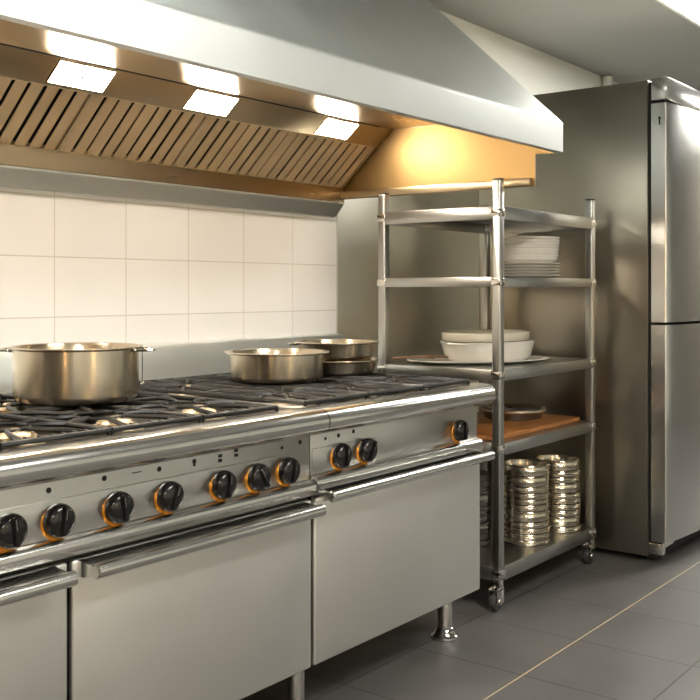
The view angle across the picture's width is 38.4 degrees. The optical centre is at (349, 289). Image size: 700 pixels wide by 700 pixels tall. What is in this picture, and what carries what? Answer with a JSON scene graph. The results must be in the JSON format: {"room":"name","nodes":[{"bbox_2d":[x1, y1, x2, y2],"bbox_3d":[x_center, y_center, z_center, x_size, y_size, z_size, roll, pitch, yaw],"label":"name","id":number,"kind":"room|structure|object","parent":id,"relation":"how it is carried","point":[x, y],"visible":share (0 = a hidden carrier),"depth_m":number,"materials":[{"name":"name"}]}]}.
{"room":"commercial kitchen","nodes":[
{"label":"commercial kitchen","id":0,"kind":"room"},
{"bbox_2d":[241,534,699,699],"bbox_3d":[1.753,1.270,2.689,5.310,0.100,11.800,0,0,38],"label":"floor","id":1,"kind":"structure","parent":0,"point":[650,650],"depth_m":3.44,"materials":[{"name":"grey tile"}]},
{"bbox_2d":[0,392,328,699],"bbox_3d":[-0.948,0.764,2.409,1.050,0.912,1.614,0,0,38],"label":"gas range","id":2,"kind":"object","parent":1,"relation":"on","point":[171,561],"depth_m":2.34,"materials":[{"name":"silver metal"}]},
{"bbox_2d":[0,342,156,405],"bbox_3d":[-0.771,0.233,2.831,0.364,0.153,0.364,0,0,-43],"label":"stock pot","id":3,"kind":"object","parent":2,"relation":"on","point":[70,373],"visible":1,"depth_m":2.69,"materials":[{"name":"metal"}]},
{"bbox_2d":[139,373,495,699],"bbox_3d":[-0.165,0.764,3.424,1.050,0.912,0.950,0,0,38],"label":"gas range","id":4,"kind":"object","parent":1,"relation":"on","point":[396,476],"depth_m":3.09,"materials":[{"name":"silver metal"}]},
{"bbox_2d":[140,344,144,385],"bbox_3d":[-0.678,0.245,3.282,0.012,0.136,0.023,0,0,38],"label":"wire hook","id":5,"kind":"object","parent":4,"relation":"on","point":[142,384],"visible":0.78,"depth_m":3.28,"materials":[{"name":"silver metal"}]},
{"bbox_2d":[223,348,329,383],"bbox_3d":[-0.251,0.259,3.440,0.364,0.101,0.364,0,0,0],"label":"saucepan","id":6,"kind":"object","parent":4,"relation":"on","point":[253,365],"visible":1,"depth_m":3.31,"materials":[{"name":"metal"}]},
{"bbox_2d":[323,357,378,375],"bbox_3d":[-0.049,0.283,3.758,0.312,0.053,0.312,0,0,0],"label":"frying pan","id":7,"kind":"object","parent":4,"relation":"on","point":[366,366],"visible":0.55,"depth_m":3.62,"materials":[{"name":"metal"}]},
{"bbox_2d":[287,339,379,360],"bbox_3d":[-0.061,0.223,3.758,0.348,0.065,0.324,0,0,0],"label":"frying pan","id":8,"kind":"object","parent":7,"relation":"on","point":[340,349],"visible":0.77,"depth_m":3.64,"materials":[{"name":"metal"}]},
{"bbox_2d":[377,178,595,610],"bbox_3d":[0.599,0.397,4.311,0.583,1.646,0.904,0,0,38],"label":"storage rack","id":9,"kind":"object","parent":1,"relation":"on","point":[500,560],"visible":0.71,"depth_m":4.08,"materials":[{"name":"metal"}]},
{"bbox_2d":[407,355,549,364],"bbox_3d":[0.547,0.297,4.252,0.650,0.016,0.403,0,0,-22],"label":"serving tray","id":10,"kind":"object","parent":9,"relation":"on","point":[440,361],"visible":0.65,"depth_m":4.12,"materials":[{"name":"white ceramic"}]},
{"bbox_2d":[392,354,448,359],"bbox_3d":[0.309,0.277,4.153,0.267,0.021,0.062,0,0,-5],"label":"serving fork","id":11,"kind":"object","parent":10,"relation":"on","point":[430,356],"visible":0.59,"depth_m":4.14,"materials":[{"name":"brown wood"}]},
{"bbox_2d":[441,329,529,342],"bbox_3d":[0.580,0.220,4.270,0.322,0.088,0.497,0,0,38],"label":"dish","id":12,"kind":"object","parent":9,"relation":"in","point":[479,335],"visible":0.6,"depth_m":4.11,"materials":[{"name":"beige ceramic"}]},
{"bbox_2d":[480,536,490,546],"bbox_3d":[0.503,1.042,4.186,0.169,0.026,0.169,0,0,2],"label":"round tin","id":13,"kind":"object","parent":9,"relation":"on","point":[483,543],"visible":0.2,"depth_m":4.12,"materials":[{"name":"metal"}]},
{"bbox_2d":[480,532,489,540],"bbox_3d":[0.500,1.016,4.185,0.169,0.026,0.169,0,0,35],"label":"round tin","id":14,"kind":"object","parent":13,"relation":"on","point":[485,536],"visible":0.19,"depth_m":4.12,"materials":[{"name":"metal"}]},
{"bbox_2d":[480,520,490,533],"bbox_3d":[0.503,0.980,4.186,0.169,0.044,0.169,0,0,-39],"label":"round tin","id":15,"kind":"object","parent":14,"relation":"on","point":[484,527],"visible":0.27,"depth_m":4.13,"materials":[{"name":"metal"}]},
{"bbox_2d":[480,514,489,522],"bbox_3d":[0.501,0.945,4.188,0.169,0.026,0.169,0,0,15],"label":"round tin","id":16,"kind":"object","parent":15,"relation":"on","point":[484,519],"visible":0.21,"depth_m":4.13,"materials":[{"name":"metal"}]},
{"bbox_2d":[480,508,490,516],"bbox_3d":[0.501,0.919,4.188,0.169,0.026,0.169,0,0,-37],"label":"round tin","id":17,"kind":"object","parent":16,"relation":"on","point":[483,513],"visible":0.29,"depth_m":4.13,"materials":[{"name":"metal"}]},
{"bbox_2d":[480,503,490,510],"bbox_3d":[0.501,0.894,4.184,0.169,0.022,0.169,0,0,5],"label":"round tin","id":18,"kind":"object","parent":17,"relation":"on","point":[482,507],"visible":0.23,"depth_m":4.12,"materials":[{"name":"metal"}]},
{"bbox_2d":[480,491,490,505],"bbox_3d":[0.502,0.861,4.182,0.169,0.044,0.169,0,0,32],"label":"round tin","id":19,"kind":"object","parent":18,"relation":"on","point":[484,498],"visible":0.23,"depth_m":4.12,"materials":[{"name":"metal"}]},
{"bbox_2d":[480,484,489,494],"bbox_3d":[0.500,0.826,4.185,0.169,0.026,0.169,0,0,-21],"label":"round tin","id":20,"kind":"object","parent":19,"relation":"on","point":[484,490],"visible":0.24,"depth_m":4.13,"materials":[{"name":"metal"}]},
{"bbox_2d":[480,479,489,487],"bbox_3d":[0.500,0.799,4.187,0.169,0.026,0.169,0,0,-32],"label":"round tin","id":21,"kind":"object","parent":20,"relation":"on","point":[483,484],"visible":0.22,"depth_m":4.13,"materials":[{"name":"metal"}]},
{"bbox_2d":[480,469,490,481],"bbox_3d":[0.504,0.773,4.187,0.169,0.026,0.169,0,0,-38],"label":"round tin","id":22,"kind":"object","parent":21,"relation":"on","point":[485,475],"visible":0.28,"depth_m":4.15,"materials":[{"name":"metal"}]},
{"bbox_2d":[440,338,534,361],"bbox_3d":[0.590,0.255,4.275,0.346,0.089,0.658,0,0,38],"label":"dish","id":23,"kind":"object","parent":9,"relation":"on","point":[513,351],"visible":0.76,"depth_m":4.09,"materials":[{"name":"white ceramic"}]},
{"bbox_2d":[385,356,591,380],"bbox_3d":[0.612,0.326,4.321,0.562,0.042,0.871,0,0,38],"label":"shelf","id":24,"kind":"object","parent":9,"relation":"attached to","point":[555,364],"depth_m":4.03,"materials":[{"name":"metal"}]},
{"bbox_2d":[385,277,591,286],"bbox_3d":[0.612,-0.031,4.321,0.562,0.038,0.871,0,0,38],"label":"shelf","id":25,"kind":"object","parent":9,"relation":"attached to","point":[426,281],"depth_m":3.99,"materials":[{"name":"metal"}]},
{"bbox_2d":[385,206,591,233],"bbox_3d":[0.612,-0.295,4.321,0.562,0.050,0.871,0,0,38],"label":"shelf","id":26,"kind":"object","parent":9,"relation":"attached to","point":[481,220],"depth_m":4.12,"materials":[{"name":"metal"}]},
{"bbox_2d":[504,536,549,545],"bbox_3d":[0.741,1.044,4.218,0.197,0.022,0.197,0,0,-23],"label":"round tin","id":27,"kind":"object","parent":9,"relation":"on","point":[510,541],"visible":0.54,"depth_m":4.14,"materials":[{"name":"metal"}]},
{"bbox_2d":[504,530,549,540],"bbox_3d":[0.739,1.020,4.215,0.197,0.026,0.197,0,0,-39],"label":"round tin","id":28,"kind":"object","parent":27,"relation":"on","point":[521,537],"visible":0.54,"depth_m":4.13,"materials":[{"name":"metal"}]},
{"bbox_2d":[504,524,549,534],"bbox_3d":[0.740,0.995,4.217,0.197,0.022,0.197,0,0,36],"label":"round tin","id":29,"kind":"object","parent":28,"relation":"on","point":[509,529],"visible":0.51,"depth_m":4.14,"materials":[{"name":"metal"}]},
{"bbox_2d":[504,518,549,528],"bbox_3d":[0.739,0.971,4.217,0.197,0.026,0.197,0,0,23],"label":"round tin","id":30,"kind":"object","parent":29,"relation":"on","point":[519,525],"visible":0.58,"depth_m":4.14,"materials":[{"name":"metal"}]},
{"bbox_2d":[504,508,549,522],"bbox_3d":[0.739,0.936,4.220,0.197,0.044,0.197,0,0,40],"label":"round tin","id":31,"kind":"object","parent":30,"relation":"on","point":[525,517],"visible":0.68,"depth_m":4.14,"materials":[{"name":"metal"}]},
{"bbox_2d":[504,501,548,511],"bbox_3d":[0.738,0.900,4.218,0.197,0.026,0.197,0,0,19],"label":"round tin","id":32,"kind":"object","parent":31,"relation":"on","point":[521,508],"visible":0.54,"depth_m":4.14,"materials":[{"name":"metal"}]},
{"bbox_2d":[504,496,549,505],"bbox_3d":[0.739,0.876,4.220,0.197,0.022,0.197,0,0,7],"label":"round tin","id":33,"kind":"object","parent":32,"relation":"on","point":[506,499],"visible":0.56,"depth_m":4.14,"materials":[{"name":"metal"}]},
{"bbox_2d":[504,489,549,499],"bbox_3d":[0.740,0.852,4.218,0.197,0.026,0.197,0,0,-9],"label":"round tin","id":34,"kind":"object","parent":33,"relation":"on","point":[539,496],"visible":0.53,"depth_m":4.14,"materials":[{"name":"metal"}]},
{"bbox_2d":[504,484,548,493],"bbox_3d":[0.737,0.825,4.216,0.197,0.026,0.197,0,0,16],"label":"round tin","id":35,"kind":"object","parent":34,"relation":"on","point":[521,490],"visible":0.61,"depth_m":4.13,"materials":[{"name":"metal"}]},
{"bbox_2d":[504,473,549,487],"bbox_3d":[0.739,0.790,4.215,0.197,0.044,0.197,0,0,-18],"label":"round tin","id":36,"kind":"object","parent":35,"relation":"on","point":[516,481],"visible":0.71,"depth_m":4.13,"materials":[{"name":"metal"}]},
{"bbox_2d":[504,459,549,476],"bbox_3d":[0.740,0.746,4.215,0.197,0.044,0.197,0,0,38],"label":"round tin","id":37,"kind":"object","parent":36,"relation":"on","point":[515,467],"visible":0.95,"depth_m":4.15,"materials":[{"name":"metal"}]},
{"bbox_2d":[477,411,579,440],"bbox_3d":[0.614,0.575,4.314,0.460,0.020,0.750,0,0,38],"label":"cutting board","id":38,"kind":"object","parent":9,"relation":"on","point":[484,424],"visible":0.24,"depth_m":4.22,"materials":[{"name":"brown wood"}]},
{"bbox_2d":[479,403,546,420],"bbox_3d":[0.724,0.541,4.456,0.300,0.047,0.300,0,0,38],"label":"baking pan","id":39,"kind":"object","parent":38,"relation":"on","point":[512,411],"visible":0.8,"depth_m":4.38,"materials":[{"name":"metal"}]},
{"bbox_2d":[504,275,559,277],"bbox_3d":[0.777,-0.057,4.365,0.270,0.014,0.270,0,0,38],"label":"dinner plate","id":40,"kind":"object","parent":9,"relation":"on","point":[533,276],"visible":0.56,"depth_m":4.27,"materials":[{"name":"white ceramic"}]},
{"bbox_2d":[504,272,560,274],"bbox_3d":[0.780,-0.070,4.364,0.270,0.014,0.270,0,0,38],"label":"dinner plate","id":41,"kind":"object","parent":40,"relation":"on","point":[507,273],"visible":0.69,"depth_m":4.28,"materials":[{"name":"white ceramic"}]},
{"bbox_2d":[504,269,560,271],"bbox_3d":[0.777,-0.083,4.364,0.270,0.014,0.270,0,0,38],"label":"dinner plate","id":42,"kind":"object","parent":41,"relation":"on","point":[506,270],"visible":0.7,"depth_m":4.28,"materials":[{"name":"white ceramic"}]},
{"bbox_2d":[504,266,560,268],"bbox_3d":[0.777,-0.096,4.362,0.270,0.014,0.270,0,0,38],"label":"dinner plate","id":43,"kind":"object","parent":42,"relation":"on","point":[506,267],"visible":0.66,"depth_m":4.28,"materials":[{"name":"white ceramic"}]},
{"bbox_2d":[504,262,560,265],"bbox_3d":[0.779,-0.109,4.362,0.270,0.014,0.270,0,0,38],"label":"dinner plate","id":44,"kind":"object","parent":43,"relation":"on","point":[527,263],"visible":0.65,"depth_m":4.27,"materials":[{"name":"white ceramic"}]},
{"bbox_2d":[504,257,557,262],"bbox_3d":[0.777,-0.128,4.363,0.253,0.024,0.253,0,0,38],"label":"bowl","id":45,"kind":"object","parent":44,"relation":"on","point":[506,259],"visible":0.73,"depth_m":4.26,"materials":[{"name":"white ceramic"}]},
{"bbox_2d":[504,254,558,256],"bbox_3d":[0.778,-0.141,4.362,0.255,0.024,0.255,0,0,38],"label":"bowl","id":46,"kind":"object","parent":45,"relation":"on","point":[505,255],"visible":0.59,"depth_m":4.25,"materials":[{"name":"white ceramic"}]},
{"bbox_2d":[504,251,558,253],"bbox_3d":[0.777,-0.153,4.364,0.257,0.024,0.257,0,0,38],"label":"bowl","id":47,"kind":"object","parent":46,"relation":"on","point":[505,252],"visible":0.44,"depth_m":4.25,"materials":[{"name":"white ceramic"}]},
{"bbox_2d":[504,248,558,251],"bbox_3d":[0.778,-0.166,4.363,0.259,0.024,0.259,0,0,38],"label":"bowl","id":48,"kind":"object","parent":47,"relation":"on","point":[507,249],"visible":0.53,"depth_m":4.25,"materials":[{"name":"white ceramic"}]},
{"bbox_2d":[504,245,558,248],"bbox_3d":[0.777,-0.178,4.364,0.261,0.024,0.261,0,0,38],"label":"bowl","id":49,"kind":"object","parent":48,"relation":"on","point":[508,246],"visible":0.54,"depth_m":4.25,"materials":[{"name":"white ceramic"}]},
{"bbox_2d":[504,242,559,245],"bbox_3d":[0.778,-0.191,4.365,0.263,0.024,0.263,0,0,38],"label":"bowl","id":50,"kind":"object","parent":49,"relation":"on","point":[509,243],"visible":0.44,"depth_m":4.25,"materials":[{"name":"white ceramic"}]},
{"bbox_2d":[504,239,559,242],"bbox_3d":[0.778,-0.203,4.363,0.265,0.024,0.265,0,0,38],"label":"bowl","id":51,"kind":"object","parent":50,"relation":"on","point":[510,240],"visible":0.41,"depth_m":4.25,"materials":[{"name":"white ceramic"}]},
{"bbox_2d":[504,236,559,239],"bbox_3d":[0.777,-0.216,4.364,0.267,0.024,0.267,0,0,38],"label":"bowl","id":52,"kind":"object","parent":51,"relation":"on","point":[511,237],"visible":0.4,"depth_m":4.25,"materials":[{"name":"white ceramic"}]},
{"bbox_2d":[479,419,591,454],"bbox_3d":[0.612,0.608,4.321,0.562,0.045,0.871,0,0,38],"label":"shelf","id":53,"kind":"object","parent":9,"relation":"attached to","point":[502,446],"depth_m":4.06,"materials":[{"name":"metal"}]},
{"bbox_2d":[480,510,591,579],"bbox_3d":[0.612,1.081,4.321,0.562,0.053,0.871,0,0,38],"label":"shelf","id":54,"kind":"object","parent":9,"relation":"attached to","point":[517,559],"depth_m":4.07,"materials":[{"name":"metal"}]},
{"bbox_2d":[549,522,580,532],"bbox_3d":[0.922,1.042,4.440,0.197,0.026,0.197,0,0,3],"label":"round tin","id":55,"kind":"object","parent":9,"relation":"on","point":[576,528],"visible":0.36,"depth_m":4.35,"materials":[{"name":"metal"}]},
{"bbox_2d":[549,514,579,526],"bbox_3d":[0.918,1.006,4.442,0.197,0.044,0.197,0,0,7],"label":"round tin","id":56,"kind":"object","parent":55,"relation":"on","point":[574,520],"visible":0.45,"depth_m":4.35,"materials":[{"name":"metal"}]},
{"bbox_2d":[549,507,580,516],"bbox_3d":[0.921,0.971,4.441,0.197,0.026,0.197,0,0,8],"label":"round tin","id":57,"kind":"object","parent":56,"relation":"on","point":[552,513],"visible":0.38,"depth_m":4.35,"materials":[{"name":"metal"}]},
{"bbox_2d":[549,501,580,510],"bbox_3d":[0.922,0.945,4.441,0.197,0.026,0.197,0,0,16],"label":"round tin","id":58,"kind":"object","parent":57,"relation":"on","point":[554,507],"visible":0.36,"depth_m":4.35,"materials":[{"name":"metal"}]},
{"bbox_2d":[549,496,580,504],"bbox_3d":[0.923,0.921,4.445,0.197,0.022,0.197,0,0,-39],"label":"round tin","id":59,"kind":"object","parent":58,"relation":"on","point":[551,501],"visible":0.41,"depth_m":4.36,"materials":[{"name":"metal"}]},
{"bbox_2d":[549,490,580,499],"bbox_3d":[0.922,0.896,4.440,0.197,0.026,0.197,0,0,10],"label":"round tin","id":60,"kind":"object","parent":59,"relation":"on","point":[568,496],"visible":0.47,"depth_m":4.35,"materials":[{"name":"metal"}]},
{"bbox_2d":[548,479,580,493],"bbox_3d":[0.919,0.861,4.443,0.197,0.044,0.197,0,0,-18],"label":"round tin","id":61,"kind":"object","parent":60,"relation":"on","point":[559,488],"visible":0.41,"depth_m":4.36,"materials":[{"name":"metal"}]},
{"bbox_2d":[549,474,579,482],"bbox_3d":[0.918,0.826,4.442,0.197,0.026,0.197,0,0,36],"label":"round tin","id":62,"kind":"object","parent":61,"relation":"on","point":[575,478],"visible":0.35,"depth_m":4.35,"materials":[{"name":"metal"}]},
{"bbox_2d":[549,468,580,476],"bbox_3d":[0.920,0.799,4.441,0.197,0.026,0.197,0,0,28],"label":"round tin","id":63,"kind":"object","parent":62,"relation":"on","point":[573,473],"visible":0.39,"depth_m":4.35,"materials":[{"name":"metal"}]},
{"bbox_2d":[535,454,579,470],"bbox_3d":[0.919,0.764,4.444,0.197,0.044,0.197,0,0,11],"label":"round tin","id":64,"kind":"object","parent":63,"relation":"on","point":[558,462],"visible":0.77,"depth_m":4.38,"materials":[{"name":"metal"}]},
{"bbox_2d":[479,77,699,558],"bbox_3d":[1.287,0.138,5.051,0.985,2.164,0.830,0,0,38],"label":"refrigerator","id":65,"kind":"object","parent":1,"relation":"on","point":[631,148],"visible":0.71,"depth_m":4.59,"materials":[{"name":"metal"}]},
{"bbox_2d":[484,562,698,699],"bbox_3d":[0.760,1.221,3.456,0.004,0.002,11.600,0,0,38],"label":"trim","id":66,"kind":"structure","parent":1,"relation":"on","point":[698,562],"depth_m":3.52,"materials":[{"name":"gold metal"}]},
{"bbox_2d":[439,10,618,94],"bbox_3d":[-0.309,-0.115,4.281,0.100,2.670,11.800,0,0,38],"label":"wall","id":67,"kind":"structure","parent":0,"point":[538,72],"depth_m":5.99,"materials":[{"name":"white paint"}]},
{"bbox_2d":[0,187,336,347],"bbox_3d":[-1.937,0.220,2.083,0.012,2.000,6.130,0,0,38],"label":"backsplash","id":68,"kind":"structure","parent":67,"relation":"attached to","point":[74,267],"depth_m":3.67,"materials":[{"name":"beige tile"}]},
{"bbox_2d":[0,333,343,393],"bbox_3d":[-1.426,0.274,2.692,0.050,0.160,4.520,0,0,38],"label":"backsplash","id":69,"kind":"structure","parent":67,"relation":"attached to","point":[189,358],"depth_m":3.74,"materials":[{"name":"silver metal"}]},
{"bbox_2d":[337,190,478,411],"bbox_3d":[0.493,0.245,5.229,0.016,1.950,1.819,0,0,38],"label":"wall panel","id":70,"kind":"object","parent":67,"relation":"attached to","point":[418,316],"depth_m":4.96,"materials":[{"name":"silver metal"}]},
{"bbox_2d":[602,76,612,85],"bbox_3d":[1.740,-0.110,6.780,0.068,2.660,0.068,0,0,38],"label":"pipe","id":71,"kind":"object","parent":67,"relation":"attached to","point":[606,80],"visible":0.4,"depth_m":6.75,"materials":[{"name":"white paint"}]},
{"bbox_2d":[428,0,699,91],"bbox_3d":[1.753,-1.500,2.689,5.310,0.100,11.800,0,0,38],"label":"ceiling","id":72,"kind":"structure","parent":0,"point":[627,41],"depth_m":5.65,"materials":[{"name":"paint"}]},
{"bbox_2d":[0,0,562,216],"bbox_3d":[-0.857,-0.886,2.560,1.115,1.124,4.005,0,0,38],"label":"extractor hood","id":73,"kind":"object","parent":72,"relation":"hanging from","point":[398,78],"visible":1,"depth_m":3.26,"materials":[{"name":"silver metal"}]},
{"bbox_2d":[0,76,93,151],"bbox_3d":[-1.030,-0.538,3.005,0.200,0.185,0.498,0,0,38],"label":"filter","id":74,"kind":"object","parent":73,"relation":"on","point":[32,115],"visible":0.98,"depth_m":3.09,"materials":[{"name":"metal"}]},
{"bbox_2d":[59,94,208,166],"bbox_3d":[-0.725,-0.538,3.400,0.200,0.185,0.498,0,0,38],"label":"filter","id":75,"kind":"object","parent":73,"relation":"on","point":[108,127],"visible":0.97,"depth_m":3.38,"materials":[{"name":"metal"}]},
{"bbox_2d":[174,116,300,178],"bbox_3d":[-0.421,-0.538,3.794,0.200,0.185,0.498,0,0,38],"label":"filter","id":76,"kind":"object","parent":73,"relation":"on","point":[221,145],"visible":0.98,"depth_m":3.78,"materials":[{"name":"metal"}]},
{"bbox_2d":[267,133,375,188],"bbox_3d":[-0.116,-0.538,4.189,0.200,0.185,0.498,0,0,38],"label":"filter","id":77,"kind":"object","parent":73,"relation":"on","point":[313,160],"visible":0.99,"depth_m":4.18,"materials":[{"name":"metal"}]},
{"bbox_2d":[656,0,699,26],"bbox_3d":[2.051,-1.435,5.112,0.640,0.030,1.240,0,0,38],"label":"recessed light","id":78,"kind":"object","parent":72,"relation":"in","point":[688,9],"visible":1,"depth_m":5.07,"materials":[{"name":"white paint"}]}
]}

